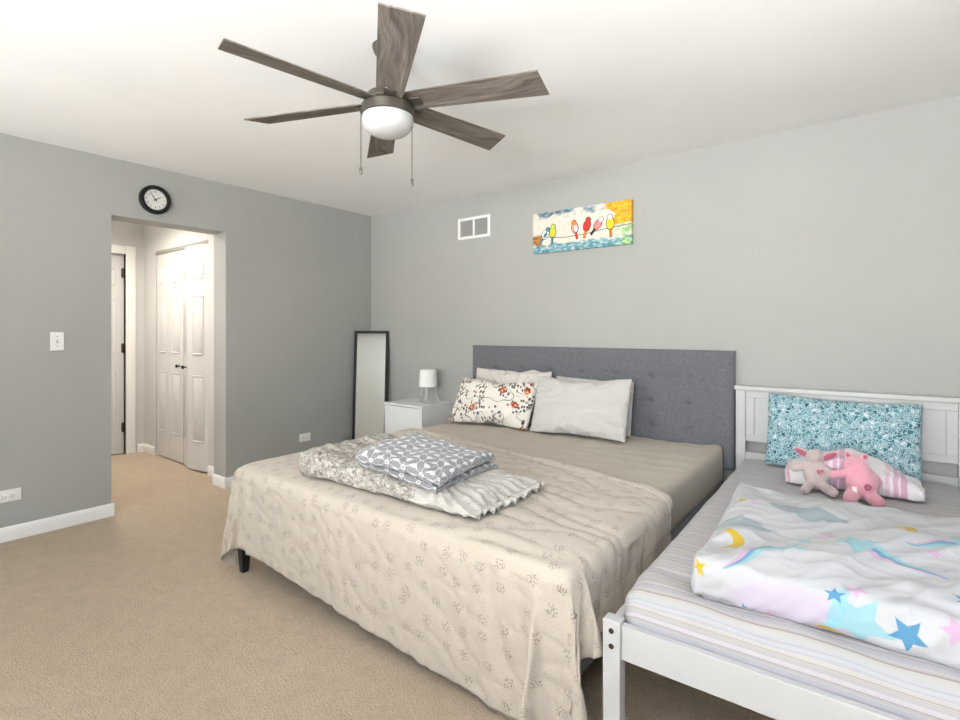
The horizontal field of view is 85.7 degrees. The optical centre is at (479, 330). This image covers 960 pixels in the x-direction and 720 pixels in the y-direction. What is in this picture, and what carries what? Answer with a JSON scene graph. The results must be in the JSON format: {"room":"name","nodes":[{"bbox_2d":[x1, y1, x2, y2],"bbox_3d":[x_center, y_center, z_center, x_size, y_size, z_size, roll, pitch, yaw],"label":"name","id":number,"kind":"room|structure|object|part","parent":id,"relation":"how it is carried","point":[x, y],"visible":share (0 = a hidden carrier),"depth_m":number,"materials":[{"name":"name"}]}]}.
{"room":"bedroom","nodes":[
{"label":"bedroom","id":0,"kind":"room"},
{"bbox_2d":[111,220,143,453],"bbox_3d":[-3.933,0.041,4.972,0.120,2.440,1.210,0,0,38],"label":"wall","id":1,"kind":"structure","parent":0,"point":[122,233],"depth_m":5.37,"materials":[{"name":"paint"}]},
{"bbox_2d":[111,253,124,454],"bbox_3d":[-3.905,0.236,4.999,0.052,2.034,0.799,0,0,38],"label":"door","id":2,"kind":"structure","parent":1,"relation":"in","point":[117,260],"depth_m":5.26,"materials":[{"name":"white paint"}]},
{"bbox_2d":[111,244,135,453],"bbox_3d":[-3.858,0.197,4.958,0.016,2.129,0.976,0,0,38],"label":"trim","id":3,"kind":"structure","parent":1,"relation":"attached to","point":[130,251],"depth_m":5.30,"materials":[{"name":"white paint"}]},
{"bbox_2d":[124,254,125,453],"bbox_3d":[-3.663,0.238,5.320,0.120,2.045,0.004,0,0,38],"label":"trim","id":4,"kind":"structure","parent":1,"relation":"attached to","point":[124,254],"depth_m":5.31,"materials":[{"name":"white paint"}]},
{"bbox_2d":[144,225,213,466],"bbox_3d":[-2.826,0.041,4.955,1.850,2.440,0.120,0,0,38],"label":"wall","id":5,"kind":"structure","parent":0,"point":[155,238],"depth_m":5.25,"materials":[{"name":"paint"}]},
{"bbox_2d":[157,249,183,462],"bbox_3d":[-3.036,0.239,5.049,0.607,2.020,0.072,0,0,38],"label":"door","id":6,"kind":"structure","parent":5,"relation":"in","point":[170,266],"depth_m":5.02,"materials":[{"name":"white paint"}]},
{"bbox_2d":[137,443,213,476],"bbox_3d":[-2.844,1.218,4.851,1.750,0.085,0.066,0,0,38],"label":"baseboard","id":7,"kind":"structure","parent":5,"relation":"attached to","point":[143,447],"depth_m":5.29,"materials":[{"name":"white paint"}]},
{"bbox_2d":[155,240,207,254],"bbox_3d":[-2.818,-0.783,4.904,1.145,0.035,0.050,0,0,38],"label":"trim","id":8,"kind":"structure","parent":5,"relation":"attached to","point":[182,247],"depth_m":4.91,"materials":[{"name":"wood"}]},
{"bbox_2d":[181,244,207,471],"bbox_3d":[-2.595,0.239,4.687,0.510,2.020,0.101,0,0,38],"label":"door","id":9,"kind":"structure","parent":5,"relation":"in","point":[195,367],"depth_m":4.62,"materials":[{"name":"white paint"}]},
{"bbox_2d":[0,133,370,527],"bbox_3d":[-3.009,0.041,3.047,0.200,2.440,6.300,0,0,38],"label":"wall","id":10,"kind":"structure","parent":0,"point":[292,277],"depth_m":3.59,"materials":[{"name":"grey paint"}]},
{"bbox_2d":[0,487,20,502],"bbox_3d":[-2.831,0.991,3.105,0.010,0.074,0.118,0,0,38],"label":"power outlet","id":11,"kind":"object","parent":10,"relation":"attached to","point":[9,495],"visible":1,"depth_m":3.11,"materials":[{"name":"white plastic"}]},
{"bbox_2d":[0,494,7,499],"bbox_3d":[-2.842,0.991,3.087,0.003,0.033,0.033,0,0,38],"label":"receptacle","id":12,"kind":"object","parent":11,"relation":"attached to","point":[2,496],"depth_m":3.09,"materials":[{"name":"white plastic"}]},
{"bbox_2d":[10,492,16,497],"bbox_3d":[-2.816,0.991,3.120,0.003,0.033,0.033,0,0,38],"label":"receptacle","id":13,"kind":"object","parent":11,"relation":"attached to","point":[12,494],"depth_m":3.12,"materials":[{"name":"white plastic"}]},
{"bbox_2d":[50,332,63,350],"bbox_3d":[-2.685,0.067,3.286,0.018,0.118,0.071,0,0,38],"label":"light switch","id":14,"kind":"object","parent":10,"relation":"attached to","point":[56,338],"visible":1,"depth_m":3.28,"materials":[{"name":"white plastic"}]},
{"bbox_2d":[0,474,233,542],"bbox_3d":[-3.004,1.218,3.042,0.214,0.085,5.900,0,0,38],"label":"baseboard","id":15,"kind":"structure","parent":10,"relation":"attached to","point":[22,530],"depth_m":3.31,"materials":[{"name":"white paint"}]},
{"bbox_2d":[139,185,170,213],"bbox_3d":[-2.337,-0.942,3.720,0.037,0.204,0.204,0,0,38],"label":"wall clock","id":16,"kind":"object","parent":10,"relation":"attached to","point":[154,199],"visible":1,"depth_m":3.71,"materials":[{"name":"black plastic"}]},
{"bbox_2d":[299,432,310,441],"bbox_3d":[-1.591,0.969,4.704,0.010,0.074,0.116,0,0,38],"label":"power outlet","id":17,"kind":"object","parent":10,"relation":"attached to","point":[303,437],"visible":1,"depth_m":4.70,"materials":[{"name":"white plastic"}]},
{"bbox_2d":[0,452,775,719],"bbox_3d":[-2.515,1.311,2.663,9.450,0.100,6.300,0,0,38],"label":"floor","id":18,"kind":"structure","parent":0,"point":[134,613],"depth_m":2.09,"materials":[{"name":"carpet"}]},
{"bbox_2d":[352,331,388,439],"bbox_3d":[-1.076,0.631,5.073,0.337,1.261,0.145,0,0,1],"label":"mirror","id":19,"kind":"object","parent":18,"relation":"on","point":[371,348],"visible":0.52,"depth_m":5.08,"materials":[{"name":"clear glass"}]},
{"bbox_2d":[384,398,451,433],"bbox_3d":[-0.555,0.949,4.628,0.468,0.625,0.385,0,0,38],"label":"nightstand","id":20,"kind":"object","parent":18,"relation":"on","point":[410,413],"visible":0.4,"depth_m":4.50,"materials":[{"name":"white wood"}]},
{"bbox_3d":[-0.665,0.794,4.486,0.418,0.268,0.018,0,0,38],"label":"drawer","id":21,"kind":"part","parent":20,"relation":"part of","materials":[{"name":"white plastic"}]},
{"bbox_2d":[419,369,440,403],"bbox_3d":[-0.436,0.490,4.615,0.230,0.295,0.180,0,0,-31],"label":"table lamp","id":22,"kind":"object","parent":20,"relation":"on","point":[427,377],"visible":1,"depth_m":4.53,"materials":[{"name":"white fabric"}]},
{"bbox_3d":[-0.523,0.560,4.638,0.054,0.155,0.021,0,0,38],"label":"leg","id":23,"kind":"part","parent":22,"relation":"part of","materials":[{"name":"white paint"}]},
{"bbox_3d":[-0.467,0.560,4.519,0.020,0.155,0.054,0,0,5],"label":"leg","id":24,"kind":"part","parent":22,"relation":"part of","materials":[{"name":"white paint"}]},
{"bbox_3d":[-0.461,0.418,4.595,0.165,0.150,0.165,0,0,38],"label":"lamp shade","id":25,"kind":"part","parent":22,"relation":"part of","materials":[{"name":"white fabric"}]},
{"bbox_2d":[237,345,735,674],"bbox_3d":[0.118,0.693,2.985,2.047,1.137,2.152,0,0,38],"label":"upholstered bed","id":26,"kind":"object","parent":18,"relation":"on","point":[682,396],"visible":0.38,"depth_m":3.40,"materials":[{"name":"grey fabric"}]},
{"bbox_3d":[-1.234,1.185,2.708,0.056,0.152,0.056,0,0,38],"label":"leg","id":27,"kind":"part","parent":26,"relation":"part of","materials":[{"name":"black wood"}]},
{"bbox_2d":[421,422,722,560],"bbox_3d":[0.112,0.830,2.967,1.943,0.264,2.031,0,0,38],"label":"mattress","id":28,"kind":"object","parent":26,"relation":"on","point":[688,473],"visible":0.29,"depth_m":2.99,"materials":[{"name":"beige fabric"}]},
{"bbox_2d":[220,428,673,719],"bbox_3d":[-0.144,1.015,2.577,2.176,0.672,1.445,0,0,38],"label":"coverlet","id":29,"kind":"object","parent":28,"relation":"on","point":[486,604],"visible":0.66,"depth_m":1.89,"materials":[{"name":"beige fabric"}]},
{"bbox_2d":[298,433,544,519],"bbox_3d":[-0.288,0.631,2.400,1.117,0.131,0.593,0,0,38],"label":"comforter","id":30,"kind":"object","parent":29,"relation":"on","point":[483,492],"visible":0.6,"depth_m":2.20,"materials":[{"name":"grey fabric"}]},
{"bbox_2d":[355,432,497,493],"bbox_3d":[-0.232,0.573,2.337,0.484,0.150,0.494,0,0,32],"label":"blanket","id":31,"kind":"object","parent":30,"relation":"on","point":[418,459],"visible":1,"depth_m":2.20,"materials":[{"name":"grey fabric"}]},
{"bbox_2d":[448,377,537,429],"bbox_3d":[0.102,0.536,3.916,0.666,0.327,0.277,0,0,30],"label":"floral pillow","id":32,"kind":"object","parent":28,"relation":"on","point":[477,400],"visible":0.97,"depth_m":3.83,"materials":[{"name":"white fabric"}]},
{"bbox_2d":[476,368,551,423],"bbox_3d":[0.235,0.502,4.056,0.705,0.403,0.155,0,0,38],"label":"pillow","id":33,"kind":"object","parent":28,"relation":"on","point":[492,375],"visible":0.2,"depth_m":4.05,"materials":[{"name":"beige fabric"}]},
{"bbox_2d":[529,376,631,441],"bbox_3d":[0.669,0.509,3.505,0.696,0.384,0.256,0,0,38],"label":"pillow","id":34,"kind":"object","parent":28,"relation":"on","point":[599,409],"visible":1,"depth_m":3.42,"materials":[{"name":"fabric"}]},
{"bbox_2d":[556,376,633,435],"bbox_3d":[0.782,0.519,3.643,0.603,0.369,0.131,0,0,38],"label":"pillow","id":35,"kind":"object","parent":28,"relation":"on","point":[629,417],"visible":0.12,"depth_m":3.47,"materials":[{"name":"fabric"}]},
{"bbox_3d":[0.756,0.492,3.808,2.047,0.737,0.069,0,0,38],"label":"headboard","id":36,"kind":"part","parent":26,"relation":"part of","materials":[{"name":"grey fabric"}]},
{"bbox_3d":[0.874,1.021,2.396,0.036,0.180,2.009,0,0,38],"label":"rail","id":37,"kind":"part","parent":26,"relation":"part of","materials":[{"name":"grey fabric"}]},
{"bbox_2d":[603,385,959,719],"bbox_3d":[1.390,0.796,2.025,1.066,0.930,2.079,0,0,36],"label":"bed","id":38,"kind":"object","parent":18,"relation":"on","point":[775,696],"visible":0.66,"depth_m":1.46,"materials":[{"name":"paint"}]},
{"bbox_3d":[0.388,1.046,1.499,0.052,0.430,0.045,0,0,36],"label":"foot post","id":39,"kind":"part","parent":38,"relation":"part of","materials":[{"name":"white paint"}]},
{"bbox_3d":[0.980,0.901,2.322,0.024,0.096,1.982,0,0,36],"label":"rail","id":40,"kind":"part","parent":38,"relation":"part of","materials":[{"name":"white paint"}]},
{"bbox_3d":[1.585,0.808,3.137,0.052,0.905,0.048,0,0,36],"label":"headboard post","id":41,"kind":"part","parent":38,"relation":"part of","materials":[{"name":"white paint"}]},
{"bbox_3d":[0.792,0.890,1.206,0.946,0.098,0.024,0,0,36],"label":"foot rail","id":42,"kind":"part","parent":38,"relation":"part of","materials":[{"name":"white paint"}]},
{"bbox_2d":[625,459,959,719],"bbox_3d":[1.384,0.829,2.016,0.983,0.166,1.980,0,0,36],"label":"mattress","id":43,"kind":"object","parent":38,"relation":"on","point":[662,600],"visible":0.36,"depth_m":1.33,"materials":[{"name":"white fabric"}]},
{"bbox_2d":[789,446,838,497],"bbox_3d":[1.560,0.653,2.417,0.199,0.190,0.185,0,0,38],"label":"rabbit","id":44,"kind":"object","parent":43,"relation":"on","point":[816,473],"visible":0.97,"depth_m":2.40},
{"bbox_2d":[691,483,959,669],"bbox_3d":[1.167,0.679,1.593,0.839,0.154,0.906,0,0,38],"label":"duvet","id":45,"kind":"object","parent":43,"relation":"on","point":[885,577],"visible":1,"depth_m":1.40,"materials":[{"name":"white fabric"}]},
{"bbox_2d":[765,393,922,484],"bbox_3d":[1.892,0.550,2.724,0.675,0.388,0.181,0,0,38],"label":"pillow","id":46,"kind":"object","parent":43,"relation":"on","point":[891,434],"visible":0.73,"depth_m":2.68,"materials":[{"name":"teal fabric"}]},
{"bbox_2d":[785,448,925,502],"bbox_3d":[1.773,0.663,2.481,0.551,0.170,0.297,0,0,38],"label":"pillow","id":47,"kind":"object","parent":43,"relation":"on","point":[896,484],"visible":0.59,"depth_m":2.36,"materials":[{"name":"white fabric"}]},
{"bbox_2d":[829,451,885,506],"bbox_3d":[1.655,0.647,2.276,0.206,0.204,0.195,0,0,38],"label":"plush toy","id":48,"kind":"object","parent":43,"relation":"on","point":[861,482],"visible":1,"depth_m":2.25,"materials":[{"name":"pink fabric"}]},
{"bbox_3d":[1.989,0.511,2.844,0.946,0.280,0.008,0,0,36],"label":"headboard panel","id":49,"kind":"part","parent":38,"relation":"part of","materials":[{"name":"white paint"}]},
{"bbox_3d":[1.988,0.783,2.842,0.946,0.115,0.028,0,0,36],"label":"headboard rail","id":50,"kind":"part","parent":38,"relation":"part of","materials":[{"name":"white paint"}]},
{"bbox_3d":[1.988,0.508,2.842,0.946,0.305,0.024,0,0,36],"label":"headboard frame","id":51,"kind":"part","parent":38,"relation":"part of","materials":[{"name":"white paint"}]},
{"bbox_3d":[2.390,0.808,2.548,0.052,0.905,0.048,0,0,36],"label":"headboard post","id":52,"kind":"part","parent":38,"relation":"part of","materials":[{"name":"white paint"}]},
{"bbox_2d":[0,0,959,215],"bbox_3d":[-2.515,-1.229,2.663,9.450,0.100,6.300,0,0,38],"label":"ceiling","id":53,"kind":"structure","parent":0,"point":[143,82],"depth_m":2.42,"materials":[{"name":"paint"}]},
{"bbox_2d":[218,2,548,185],"bbox_3d":[-0.382,-0.889,2.147,1.237,0.579,1.329,0,0,38],"label":"ceiling fan","id":54,"kind":"object","parent":53,"relation":"hanging from","point":[389,112],"visible":1,"depth_m":2.04,"materials":[{"name":"brown wood"}]},
{"bbox_3d":[-0.653,-0.943,1.888,0.574,0.006,0.142,0,13,-44],"label":"blade","id":55,"kind":"part","parent":54,"relation":"part of","materials":[{"name":"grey wood"}]},
{"bbox_3d":[-0.742,-0.943,2.252,0.574,0.006,0.142,0,13,16],"label":"blade","id":56,"kind":"part","parent":54,"relation":"part of","materials":[{"name":"brown wood"}]},
{"bbox_3d":[-0.471,-0.943,2.511,0.142,0.006,0.574,-13,3,-13],"label":"blade","id":57,"kind":"part","parent":54,"relation":"part of","materials":[{"name":"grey wood"}]},
{"bbox_3d":[-0.382,-0.846,2.147,0.212,0.082,0.212,0,0,38],"label":"lamp shade","id":58,"kind":"part","parent":54,"relation":"part of","materials":[{"name":"white glass"}]},
{"bbox_3d":[-0.294,-0.943,1.783,0.142,0.006,0.574,13,-3,-13],"label":"blade","id":59,"kind":"part","parent":54,"relation":"part of","materials":[{"name":"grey wood"}]},
{"bbox_3d":[-0.112,-0.943,2.406,0.574,0.006,0.142,0,-13,-44],"label":"blade","id":60,"kind":"part","parent":54,"relation":"part of","materials":[{"name":"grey wood"}]},
{"bbox_3d":[-0.023,-0.943,2.042,0.574,0.006,0.142,0,-13,16],"label":"blade","id":61,"kind":"part","parent":54,"relation":"part of","materials":[{"name":"brown wood"}]},
{"bbox_2d":[371,95,959,482],"bbox_3d":[1.013,0.041,3.787,5.250,2.440,0.200,0,0,38],"label":"wall","id":62,"kind":"structure","parent":0,"point":[825,256],"depth_m":3.21,"materials":[{"name":"grey paint"}]},
{"bbox_2d":[458,214,490,239],"bbox_3d":[-0.053,-0.895,4.479,0.356,0.186,0.012,0,0,38],"label":"air vent","id":63,"kind":"object","parent":62,"relation":"in","point":[477,226],"visible":1,"depth_m":4.47,"materials":[{"name":"white metal"}]},
{"bbox_2d":[533,199,632,253],"bbox_3d":[0.744,-0.761,3.846,0.800,0.310,0.036,0,0,38],"label":"canvas painting","id":64,"kind":"object","parent":62,"relation":"attached to","point":[609,224],"visible":1,"depth_m":3.81,"materials":[{"name":"multicoloured fabric"}]}
]}

